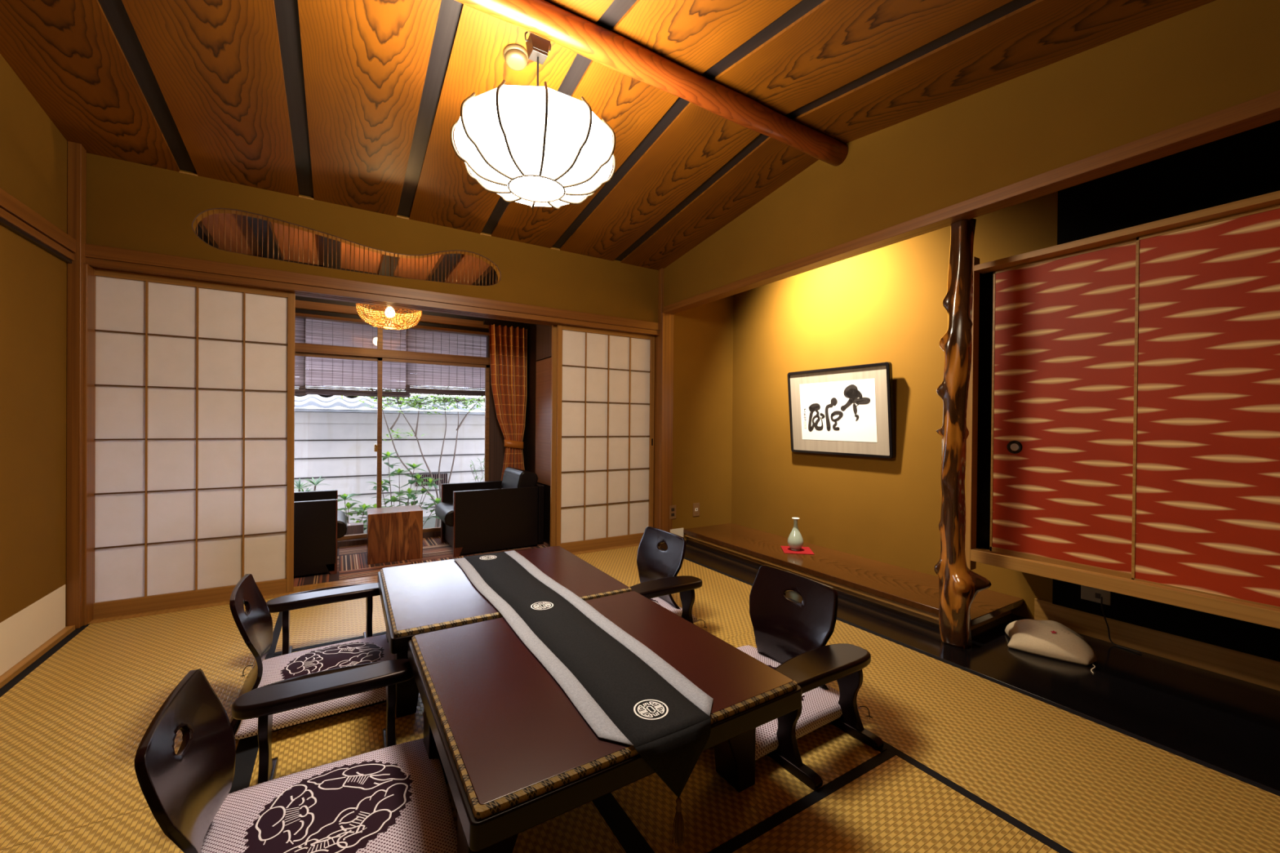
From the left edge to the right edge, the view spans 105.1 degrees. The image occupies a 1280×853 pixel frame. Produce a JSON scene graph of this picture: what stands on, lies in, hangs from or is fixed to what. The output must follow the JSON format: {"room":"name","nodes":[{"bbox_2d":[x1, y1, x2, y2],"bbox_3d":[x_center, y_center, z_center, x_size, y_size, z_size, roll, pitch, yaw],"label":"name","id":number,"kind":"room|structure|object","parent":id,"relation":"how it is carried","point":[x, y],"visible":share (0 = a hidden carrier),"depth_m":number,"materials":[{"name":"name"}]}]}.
{"room":"japanese tatami room","nodes":[
{"label":"japanese tatami room","id":0,"kind":"room"},
{"bbox_2d":[0,53,66,626],"bbox_3d":[-1.618,-0.272,0.366,0.120,2.670,4.920,0,0,-32],"label":"wall","id":1,"kind":"structure","parent":0,"point":[33,150],"depth_m":2.10,"materials":[{"name":"paint"}]},
{"bbox_2d":[0,584,65,675],"bbox_3d":[-1.563,0.890,0.385,0.003,0.207,4.674,0,0,-32],"label":"trim","id":2,"kind":"structure","parent":1,"relation":"attached to","point":[28,629],"depth_m":2.10,"materials":[{"name":"beige paint"}]},
{"bbox_2d":[0,187,75,263],"bbox_3d":[-1.543,-0.838,0.394,0.032,0.103,4.700,0,0,-32],"label":"trim","id":3,"kind":"structure","parent":1,"relation":"attached to","point":[12,211],"depth_m":2.08,"materials":[{"name":"brown wood"}]},
{"bbox_2d":[0,625,76,689],"bbox_3d":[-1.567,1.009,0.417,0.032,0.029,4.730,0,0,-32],"label":"baseboard","id":4,"kind":"structure","parent":1,"relation":"attached to","point":[13,672],"depth_m":2.09,"materials":[{"name":"brown wood"}]},
{"bbox_2d":[66,141,95,628],"bbox_3d":[-2.803,-0.208,2.470,0.060,2.400,0.175,0,0,-32],"label":"pillar","id":5,"kind":"structure","parent":1,"relation":"attached to","point":[81,277],"depth_m":2.40,"materials":[{"name":"brown wood"}]},
{"bbox_2d":[93,268,295,619],"bbox_3d":[-2.471,0.092,2.722,0.905,1.798,0.030,0,0,-32],"label":"door","id":6,"kind":"structure","parent":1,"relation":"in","point":[194,384],"depth_m":2.71,"materials":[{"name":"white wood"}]},
{"bbox_2d":[195,213,497,285],"bbox_3d":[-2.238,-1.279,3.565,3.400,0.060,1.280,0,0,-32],"label":"transom opening","id":7,"kind":"structure","parent":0,"point":[450,273],"depth_m":3.62,"materials":[{"name":"black wood"}]},
{"bbox_2d":[355,255,422,329],"bbox_3d":[-1.817,-0.980,3.568,0.434,0.530,0.433,0,0,-32],"label":"rattan pendant","id":8,"kind":"object","parent":7,"relation":"hanging from","point":[371,319],"visible":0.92,"depth_m":3.48,"materials":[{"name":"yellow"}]},
{"bbox_2d":[85,152,658,322],"bbox_3d":[-1.331,-1.195,3.397,3.729,0.710,0.085,0,0,-32],"label":"wall","id":9,"kind":"structure","parent":0,"point":[131,206],"depth_m":3.05,"materials":[{"name":"paint"}]},
{"bbox_2d":[191,208,501,285],"bbox_3d":[-1.732,-1.099,3.124,1.691,0.270,0.028,0,0,-32],"label":"lattice","id":10,"kind":"object","parent":9,"relation":"attached to","point":[212,208],"visible":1,"depth_m":3.01,"materials":[{"name":"brown wood"}]},
{"bbox_2d":[84,243,660,330],"bbox_3d":[-1.309,-0.870,3.357,3.529,0.065,0.052,0,0,-32],"label":"trim","id":11,"kind":"structure","parent":9,"relation":"attached to","point":[91,251],"depth_m":2.98,"materials":[{"name":"brown wood"}]},
{"bbox_2d":[85,257,659,336],"bbox_3d":[-1.357,-0.823,3.397,3.489,0.045,0.154,0,0,-32],"label":"trim","id":12,"kind":"structure","parent":9,"relation":"attached to","point":[304,291],"depth_m":3.08,"materials":[{"name":"brown wood"}]},
{"bbox_2d":[241,253,524,324],"bbox_3d":[-2.538,-0.114,4.044,3.300,2.800,0.110,0,0,-32],"label":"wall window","id":13,"kind":"structure","parent":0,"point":[297,298],"depth_m":4.15,"materials":[{"name":"black wood"}]},
{"bbox_2d":[294,299,490,546],"bbox_3d":[-2.537,0.014,4.002,3.260,2.005,0.145,0,0,-32],"label":"window","id":14,"kind":"structure","parent":13,"relation":"attached to","point":[304,309],"depth_m":4.18,"materials":[{"name":"brown wood"}]},
{"bbox_2d":[294,317,306,395],"bbox_3d":[-3.228,-0.654,3.796,1.068,0.800,0.051,0,0,-32],"label":"blind","id":15,"kind":"object","parent":14,"relation":"attached to","point":[300,327],"visible":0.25,"depth_m":4.05,"materials":[{"name":"black wood"}]},
{"bbox_2d":[404,328,486,395],"bbox_3d":[-1.813,-0.696,4.663,0.754,0.801,0.051,0,0,-32],"label":"blind","id":16,"kind":"object","parent":14,"relation":"attached to","point":[434,376],"visible":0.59,"depth_m":4.64,"materials":[{"name":"black wood"}]},
{"bbox_2d":[486,328,505,481],"bbox_3d":[-1.315,-0.007,4.789,0.355,2.000,0.080,0,0,-32],"label":"wall","id":17,"kind":"structure","parent":0,"point":[496,438],"depth_m":4.70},
{"bbox_2d":[522,322,551,484],"bbox_3d":[-0.200,-0.223,4.866,1.655,2.550,1.190,0,0,-32],"label":"wall","id":18,"kind":"structure","parent":0,"point":[529,436],"depth_m":4.64,"materials":[{"name":"black wood"}]},
{"bbox_2d":[87,542,639,624],"bbox_3d":[-1.366,1.024,3.417,3.512,0.052,0.165,0,0,-32],"label":"trim","id":19,"kind":"structure","parent":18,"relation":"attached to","point":[369,580],"depth_m":2.96,"materials":[{"name":"brown wood"}]},
{"bbox_2d":[483,320,529,480],"bbox_3d":[-1.249,-0.171,4.582,0.420,1.590,0.076,0,0,-32],"label":"curtain","id":20,"kind":"object","parent":18,"relation":"hanging from","point":[508,341],"visible":0.85,"depth_m":4.60,"materials":[{"name":"orange fabric"}]},
{"bbox_2d":[535,324,551,545],"bbox_3d":[-0.783,-0.099,4.205,0.028,2.200,0.590,0,0,-32],"label":"door","id":21,"kind":"structure","parent":18,"relation":"in","point":[544,333],"depth_m":4.26,"materials":[{"name":"brown wood"}]},
{"bbox_2d":[550,324,556,546],"bbox_3d":[-0.312,0.104,4.099,0.905,1.798,0.028,0,0,-32],"label":"door","id":22,"kind":"structure","parent":18,"relation":"in","point":[553,361],"depth_m":3.86,"materials":[{"name":"brown wood"}]},
{"bbox_2d":[555,324,654,552],"bbox_3d":[-0.268,0.105,4.073,0.900,1.798,0.030,0,0,-32],"label":"door","id":23,"kind":"structure","parent":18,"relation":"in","point":[606,379],"depth_m":4.06,"materials":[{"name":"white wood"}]},
{"bbox_2d":[0,0,1215,270],"bbox_3d":[0.185,-1.408,1.624,5.000,0.527,5.200,0,0,-32],"label":"ceiling","id":24,"kind":"structure","parent":0,"point":[356,104],"depth_m":2.13,"materials":[{"name":"brown wood"}]},
{"bbox_2d":[502,43,528,71],"bbox_3d":[-0.517,-1.535,2.047,0.104,0.053,0.103,0,0,-37],"label":"smoke detector","id":25,"kind":"object","parent":24,"relation":"attached to","point":[515,55],"visible":0.94,"depth_m":2.02,"materials":[{"name":"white plastic"}]},
{"bbox_2d":[450,31,615,208],"bbox_3d":[-0.394,-1.204,1.887,0.614,0.594,0.614,0,0,-32],"label":"pendant lamp","id":26,"kind":"object","parent":24,"relation":"hanging from","point":[531,145],"visible":1,"depth_m":1.71,"materials":[{"name":"white paper"}]},
{"bbox_2d":[455,0,848,166],"bbox_3d":[-0.403,-1.532,1.819,3.600,0.118,0.118,0,0,-32],"label":"log","id":27,"kind":"object","parent":24,"relation":"attached to","point":[599,44],"visible":1,"depth_m":2.06,"materials":[{"name":"brown wood"}]},
{"bbox_2d":[671,294,733,539],"bbox_3d":[0.550,-0.274,4.499,0.760,2.670,0.100,0,0,-32],"label":"wall","id":28,"kind":"structure","parent":0,"point":[703,335],"depth_m":4.46,"materials":[{"name":"paint"}]},
{"bbox_2d":[669,505,675,519],"bbox_3d":[0.286,0.748,4.284,0.072,0.118,0.008,0,0,-32],"label":"wall outlet","id":29,"kind":"object","parent":28,"relation":"attached to","point":[672,508],"visible":1,"depth_m":4.28,"materials":[{"name":"brown plastic"}]},
{"bbox_2d":[670,528,683,537],"bbox_3d":[0.322,0.954,4.310,0.145,0.112,0.005,0,0,-32],"label":"trim","id":30,"kind":"structure","parent":28,"relation":"attached to","point":[679,531],"depth_m":4.32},
{"bbox_2d":[693,502,699,516],"bbox_3d":[0.508,0.749,4.420,0.072,0.118,0.010,0,0,-32],"label":"wall jack","id":31,"kind":"object","parent":28,"relation":"attached to","point":[696,505],"visible":1,"depth_m":4.42,"materials":[{"name":"brown plastic"}]},
{"bbox_2d":[659,539,1279,791],"bbox_3d":[1.715,1.057,2.412,0.884,0.051,4.700,0,0,-32],"label":"ledge","id":32,"kind":"structure","parent":0,"point":[1228,723],"depth_m":1.96,"materials":[{"name":"black paint"}]},
{"bbox_2d":[684,533,1010,630],"bbox_3d":[1.225,0.989,3.536,0.545,0.066,2.270,0,0,-32],"label":"alcove kickboard","id":33,"kind":"object","parent":32,"relation":"on","point":[913,611],"visible":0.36,"depth_m":2.99,"materials":[{"name":"brown wood"}]},
{"bbox_2d":[683,523,1023,626],"bbox_3d":[1.232,0.939,3.505,0.565,0.034,2.330,0,0,-32],"label":"board","id":34,"kind":"object","parent":33,"relation":"on","point":[910,588],"visible":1,"depth_m":3.14,"materials":[{"name":"brown wood"}]},
{"bbox_2d":[780,546,814,555],"bbox_3d":[1.166,0.919,3.646,0.210,0.003,0.210,1,0,8],"label":"cloth","id":35,"kind":"object","parent":34,"relation":"on","point":[804,550],"visible":0.93,"depth_m":3.61,"materials":[{"name":"red fabric"}]},
{"bbox_2d":[787,517,803,551],"bbox_3d":[1.158,0.799,3.651,0.115,0.236,0.115,0,0,-32],"label":"vase","id":36,"kind":"object","parent":35,"relation":"on","point":[795,540],"visible":1,"depth_m":3.62,"materials":[{"name":"grey ceramic"}]},
{"bbox_2d":[933,218,991,648],"bbox_3d":[1.518,0.035,2.303,0.156,1.990,0.203,0,0,-32],"label":"pillar","id":37,"kind":"structure","parent":32,"relation":"on","point":[958,585],"depth_m":2.28,"materials":[{"name":"brown wood"}]},
{"bbox_2d":[663,89,1279,314],"bbox_3d":[1.470,-0.980,2.240,0.097,0.054,4.700,0,0,-32],"label":"beam","id":38,"kind":"structure","parent":37,"relation":"on","point":[1264,109],"depth_m":1.96,"materials":[{"name":"brown wood"}]},
{"bbox_2d":[1004,619,1097,674],"bbox_3d":[1.904,0.980,2.287,0.331,0.106,0.383,1,0,38],"label":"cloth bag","id":39,"kind":"object","parent":32,"relation":"on","point":[1051,639],"visible":1,"depth_m":2.23,"materials":[{"name":"beige fabric"}]},
{"bbox_2d":[1100,596,1142,653],"bbox_3d":[2.251,0.929,2.299,0.015,0.215,0.149,0,0,-25],"label":"power cord","id":40,"kind":"object","parent":32,"relation":"on","point":[1101,602],"visible":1,"depth_m":2.34,"materials":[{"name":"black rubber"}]},
{"bbox_2d":[663,0,1279,312],"bbox_3d":[1.494,-1.274,2.229,0.100,0.630,4.860,0,0,-32],"label":"wall","id":41,"kind":"structure","parent":0,"point":[1216,55],"depth_m":2.06,"materials":[{"name":"paint"}]},
{"bbox_2d":[653,268,674,543],"bbox_3d":[0.195,-0.186,4.314,0.125,2.390,0.165,0,0,-32],"label":"trim","id":42,"kind":"structure","parent":41,"relation":"attached to","point":[664,343],"depth_m":4.25,"materials":[{"name":"brown wood"}]},
{"bbox_2d":[731,120,1279,662],"bbox_3d":[2.137,-0.250,2.657,0.120,2.670,4.900,0,0,-32],"label":"wall","id":43,"kind":"structure","parent":0,"point":[885,304],"depth_m":3.22,"materials":[{"name":"paint"}]},
{"bbox_2d":[787,361,895,458],"bbox_3d":[1.444,-0.111,3.612,0.090,0.644,0.860,0,0,-32],"label":"calligraphy","id":44,"kind":"object","parent":43,"relation":"attached to","point":[848,411],"visible":1,"depth_m":3.55,"materials":[{"name":"white paper"}]},
{"bbox_2d":[1080,585,1111,605],"bbox_3d":[2.219,0.822,2.390,0.008,0.068,0.110,0,0,-32],"label":"outlet","id":45,"kind":"object","parent":43,"relation":"attached to","point":[1089,593],"visible":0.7,"depth_m":2.39,"materials":[{"name":"brown"}]},
{"bbox_2d":[1095,592,1100,599],"bbox_3d":[2.222,0.822,2.381,0.003,0.024,0.020,0,0,-32],"label":"socket","id":46,"kind":"object","parent":45,"relation":"attached to","point":[1097,594],"depth_m":2.38,"materials":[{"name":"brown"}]},
{"bbox_2d":[964,190,1279,628],"bbox_3d":[2.493,-0.052,1.560,0.457,1.578,2.455,0,0,-32],"label":"upper cabinet","id":47,"kind":"object","parent":43,"relation":"attached to","point":[1123,409],"visible":0.98,"depth_m":1.99,"materials":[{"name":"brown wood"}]},
{"bbox_2d":[1034,598,1279,690],"bbox_3d":[2.710,0.986,1.625,0.009,0.118,2.320,0,0,-32],"label":"baseboard","id":48,"kind":"structure","parent":43,"relation":"attached to","point":[1255,669],"depth_m":2.19,"materials":[{"name":"brown wood"}]},
{"bbox_3d":[0.225,1.199,1.535,5.200,0.250,4.960,0,0,-32],"label":"floor","id":49,"kind":"structure","parent":0,"visible":0},
{"bbox_2d":[0,780,238,852],"bbox_3d":[-1.052,1.043,0.434,0.850,0.051,1.750,0,0,-32],"label":"mat","id":50,"kind":"object","parent":49,"relation":"on","point":[139,831],"visible":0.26,"depth_m":1.20,"materials":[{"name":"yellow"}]},
{"bbox_2d":[0,597,282,850],"bbox_3d":[-1.967,1.027,1.925,0.850,0.051,1.750,0,0,-32],"label":"mat","id":51,"kind":"object","parent":49,"relation":"on","point":[73,724],"visible":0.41,"depth_m":1.75,"materials":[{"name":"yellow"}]},
{"bbox_2d":[273,595,386,655],"bbox_3d":[-1.096,1.029,2.975,1.732,0.051,0.870,0,0,-32],"label":"mat","id":52,"kind":"object","parent":49,"relation":"on","point":[322,625],"visible":0.09,"depth_m":2.48,"materials":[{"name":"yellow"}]},
{"bbox_2d":[235,634,640,852],"bbox_3d":[-0.781,1.039,1.629,0.862,0.051,1.750,0,0,-32],"label":"mat","id":53,"kind":"object","parent":49,"relation":"on","point":[592,827],"visible":0.22,"depth_m":1.49,"materials":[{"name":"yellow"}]},
{"bbox_2d":[134,668,235,852],"bbox_3d":[-0.755,0.793,1.125,0.508,0.449,0.402,0,0,-30],"label":"chair","id":54,"kind":"object","parent":53,"relation":"on","point":[184,791],"visible":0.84,"depth_m":1.01,"materials":[{"name":"paint"}]},
{"bbox_2d":[200,738,457,852],"bbox_3d":[-0.723,0.959,1.151,0.624,0.089,0.587,0,0,-30],"label":"floor cushion","id":55,"kind":"object","parent":54,"relation":"on","point":[394,798],"visible":0.92,"depth_m":1.17,"materials":[{"name":"fabric"}]},
{"bbox_2d":[229,573,386,740],"bbox_3d":[-1.203,0.785,1.851,0.508,0.449,0.402,0,0,-32],"label":"chair","id":56,"kind":"object","parent":53,"relation":"on","point":[255,624],"visible":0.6,"depth_m":1.74,"materials":[{"name":"paint"}]},
{"bbox_2d":[234,634,394,739],"bbox_3d":[-1.169,0.951,1.875,0.624,0.089,0.587,0,0,-34],"label":"floor cushion","id":57,"kind":"object","parent":56,"relation":"on","point":[376,648],"visible":0.55,"depth_m":1.84,"materials":[{"name":"fabric"}]},
{"bbox_2d":[231,658,413,784],"bbox_3d":[-0.906,0.875,1.437,0.455,0.278,0.235,0,0,-30],"label":"armrest","id":58,"kind":"object","parent":53,"relation":"on","point":[261,703],"visible":0.86,"depth_m":1.40,"materials":[{"name":"black paint"}]},
{"bbox_2d":[266,582,379,655],"bbox_3d":[-1.376,0.867,2.169,0.455,0.278,0.235,0,0,-33],"label":"armrest","id":59,"kind":"object","parent":53,"relation":"on","point":[286,603],"visible":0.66,"depth_m":2.12,"materials":[{"name":"black paint"}]},
{"bbox_2d":[377,546,631,718],"bbox_3d":[-0.618,0.836,2.147,0.902,0.354,0.827,0,0,-31],"label":"table","id":60,"kind":"object","parent":53,"relation":"on","point":[419,598],"visible":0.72,"depth_m":1.94,"materials":[{"name":"red paint"}]},
{"bbox_2d":[407,591,801,852],"bbox_3d":[-0.154,0.844,1.428,0.854,0.354,0.848,0,0,-32],"label":"table","id":61,"kind":"object","parent":53,"relation":"on","point":[515,754],"visible":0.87,"depth_m":1.19,"materials":[{"name":"red paint"}]},
{"bbox_2d":[453,550,713,847],"bbox_3d":[-0.347,0.767,1.775,0.319,0.218,1.726,0,0,-32],"label":"table runner","id":62,"kind":"object","parent":61,"relation":"on","point":[625,692],"visible":1,"depth_m":1.34,"materials":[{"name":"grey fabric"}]},
{"bbox_2d":[575,545,799,639],"bbox_3d":[0.210,1.039,3.260,0.793,0.051,1.750,0,0,-32],"label":"mat","id":63,"kind":"object","parent":49,"relation":"on","point":[722,602],"visible":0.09,"depth_m":3.06,"materials":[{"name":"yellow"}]},
{"bbox_2d":[629,575,702,623],"bbox_3d":[0.103,0.879,2.319,0.455,0.278,0.235,0,0,-34],"label":"armrest","id":64,"kind":"object","parent":63,"relation":"on","point":[686,585],"visible":0.45,"depth_m":2.33,"materials":[{"name":"black paint"}]},
{"bbox_2d":[601,723,886,852],"bbox_3d":[-0.043,1.043,2.081,0.870,0.051,1.750,0,0,-32],"label":"mat","id":65,"kind":"object","parent":49,"relation":"on","point":[713,813],"visible":0.11,"depth_m":1.36,"materials":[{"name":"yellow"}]},
{"bbox_2d":[636,526,686,609],"bbox_3d":[-0.068,0.792,2.530,0.508,0.449,0.402,0,0,-32],"label":"chair","id":66,"kind":"object","parent":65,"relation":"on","point":[653,563],"visible":0.4,"depth_m":2.64,"materials":[{"name":"paint"}]},
{"bbox_2d":[649,597,706,628],"bbox_3d":[-0.075,0.957,2.533,0.624,0.089,0.587,0,0,-32],"label":"floor cushion","id":67,"kind":"object","parent":66,"relation":"on","point":[659,601],"visible":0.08,"depth_m":2.50,"materials":[{"name":"fabric"}]},
{"bbox_2d":[749,564,838,689],"bbox_3d":[0.401,0.800,1.780,0.508,0.449,0.402,0,0,-32],"label":"chair","id":68,"kind":"object","parent":65,"relation":"on","point":[784,629],"visible":0.41,"depth_m":1.89,"materials":[{"name":"paint"}]},
{"bbox_2d":[737,644,871,787],"bbox_3d":[0.397,0.965,1.784,0.624,0.089,0.587,0,0,-33],"label":"floor cushion","id":69,"kind":"object","parent":68,"relation":"on","point":[820,707],"visible":0.16,"depth_m":1.62,"materials":[{"name":"fabric"}]},
{"bbox_2d":[766,643,884,790],"bbox_3d":[0.574,0.887,1.570,0.455,0.278,0.235,0,0,-34],"label":"armrest","id":70,"kind":"object","parent":65,"relation":"on","point":[844,663],"visible":0.68,"depth_m":1.55,"materials":[{"name":"black paint"}]},
{"bbox_2d":[708,749,1058,852],"bbox_3d":[0.277,1.053,0.737,1.732,0.051,0.872,0,0,-32],"label":"mat","id":71,"kind":"object","parent":49,"relation":"on","point":[885,804],"visible":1,"depth_m":1.27,"materials":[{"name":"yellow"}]},
{"bbox_2d":[722,617,1279,852],"bbox_3d":[1.125,1.055,1.769,0.793,0.051,1.750,0,0,-32],"label":"mat","id":72,"kind":"object","parent":49,"relation":"on","point":[1073,781],"visible":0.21,"depth_m":1.50,"materials":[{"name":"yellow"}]},
{"bbox_3d":[-2.230,1.156,3.625,3.500,0.269,1.210,0,0,-32],"label":"floor","id":73,"kind":"structure","parent":0,"visible":0},
{"bbox_2d":[293,536,550,586],"bbox_3d":[-2.196,1.006,3.591,3.220,0.030,1.000,0,0,-32],"label":"carpet","id":74,"kind":"object","parent":73,"relation":"on","point":[352,561],"visible":0.25,"depth_m":3.65,"materials":[{"name":"carpet"}]},
{"bbox_2d":[293,489,346,576],"bbox_3d":[-2.481,0.675,3.378,0.795,0.629,0.570,0,0,-32],"label":"chair","id":75,"kind":"object","parent":74,"relation":"on","point":[318,523],"visible":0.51,"depth_m":3.26,"materials":[{"name":"black leather"}]},
{"bbox_2d":[337,510,346,538],"bbox_3d":[-2.434,0.715,3.407,0.685,0.149,0.480,0,0,-32],"label":"seat cushion","id":76,"kind":"object","parent":75,"relation":"on","point":[341,517],"depth_m":3.37,"materials":[{"name":"black leather"}]},
{"bbox_2d":[366,505,422,564],"bbox_3d":[-1.869,0.812,3.737,0.364,0.362,0.280,0,0,-31],"label":"table","id":77,"kind":"object","parent":74,"relation":"on","point":[393,534],"visible":1,"depth_m":3.62,"materials":[{"name":"brown wood"}]},
{"bbox_2d":[435,466,544,557],"bbox_3d":[-1.275,0.682,4.152,0.795,0.629,0.570,0,0,-32],"label":"chair","id":78,"kind":"object","parent":74,"relation":"on","point":[477,517],"visible":1,"depth_m":3.95,"materials":[{"name":"black leather"}]},
{"bbox_2d":[435,502,453,526],"bbox_3d":[-1.322,0.721,4.124,0.685,0.149,0.480,0,0,-32],"label":"seat cushion","id":79,"kind":"object","parent":78,"relation":"on","point":[443,510],"depth_m":3.87,"materials":[{"name":"black leather"}]},
{"bbox_2d":[500,466,537,488],"bbox_3d":[-1.069,0.518,4.277,0.217,0.299,0.470,0,0,-32],"label":"cushion","id":80,"kind":"object","parent":78,"relation":"on","point":[513,477],"depth_m":4.12,"materials":[{"name":"black leather"}]},
{"bbox_3d":[-1.793,-1.349,4.370,5.300,0.040,2.150,0,0,-32],"label":"ceiling","id":81,"kind":"structure","parent":0,"visible":0},
{"bbox_3d":[-2.643,-1.084,4.702,6.400,0.550,0.800,0,0,-32],"label":"trim","id":82,"kind":"structure","parent":81,"relation":"attached to","visible":0},
{"bbox_2d":[299,319,410,397],"bbox_3d":[-2.491,-0.665,4.330,0.853,0.800,0.051,0,0,-32],"label":"blind","id":83,"kind":"object","parent":82,"relation":"hanging from","point":[330,373],"visible":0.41,"depth_m":4.30,"materials":[{"name":"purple wood"}]},
{"label":"outside","id":84,"kind":"structure","parent":0,"visible":0},
{"bbox_3d":[-2.907,1.479,6.639,14.000,0.180,4.670,0,0,-32],"label":"ground","id":85,"kind":"structure","parent":84,"visible":0},
{"bbox_2d":[293,475,338,498],"bbox_3d":[-3.325,0.947,4.872,0.612,0.900,0.372,0,0,-32],"label":"leaf plant","id":86,"kind":"object","parent":85,"relation":"on","point":[298,484],"visible":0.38,"depth_m":4.89,"materials":[{"name":"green plant"}]},
{"bbox_2d":[345,522,364,535],"bbox_3d":[-2.586,1.132,4.294,0.289,0.546,0.156,0,0,-32],"label":"stone","id":87,"kind":"object","parent":85,"relation":"on","point":[356,528],"visible":0.25,"depth_m":4.30,"materials":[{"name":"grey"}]},
{"bbox_2d":[337,493,373,530],"bbox_3d":[-2.796,1.030,4.838,0.584,0.744,0.429,0,0,-32],"label":"shrub","id":88,"kind":"object","parent":85,"relation":"on","point":[344,496],"visible":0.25,"depth_m":4.80,"materials":[{"name":"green plant"}]},
{"bbox_2d":[293,394,484,533],"bbox_3d":[-2.786,0.495,6.450,12.000,1.792,0.500,0,0,-32],"label":"wall","id":89,"kind":"structure","parent":85,"relation":"on","point":[337,445],"depth_m":6.14,"materials":[{"name":"paint"}]},
{"bbox_2d":[414,473,447,486],"bbox_3d":[-2.763,0.706,6.506,0.400,0.150,0.022,0,0,-32],"label":"air vent","id":90,"kind":"object","parent":89,"relation":"in","point":[443,477],"visible":0.48,"depth_m":6.53,"materials":[{"name":"grey metal"}]},
{"bbox_2d":[364,451,440,526],"bbox_3d":[-2.604,0.838,5.486,0.954,1.128,0.561,0,0,-32],"label":"shrub","id":91,"kind":"object","parent":85,"relation":"on","point":[417,476],"visible":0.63,"depth_m":5.47,"materials":[{"name":"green plant"}]},
{"bbox_2d":[337,386,484,527],"bbox_3d":[-2.497,0.451,5.770,1.988,1.895,0.853,0,0,-32],"label":"maple","id":92,"kind":"object","parent":85,"relation":"on","point":[449,400],"visible":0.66,"depth_m":5.77,"materials":[{"name":"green plant"}]},
{"bbox_2d":[468,457,484,482],"bbox_3d":[-1.819,0.889,6.005,0.588,1.028,0.303,0,0,-32],"label":"bamboo","id":93,"kind":"object","parent":85,"relation":"on","point":[477,458],"visible":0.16,"depth_m":5.94,"materials":[{"name":"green plant"}]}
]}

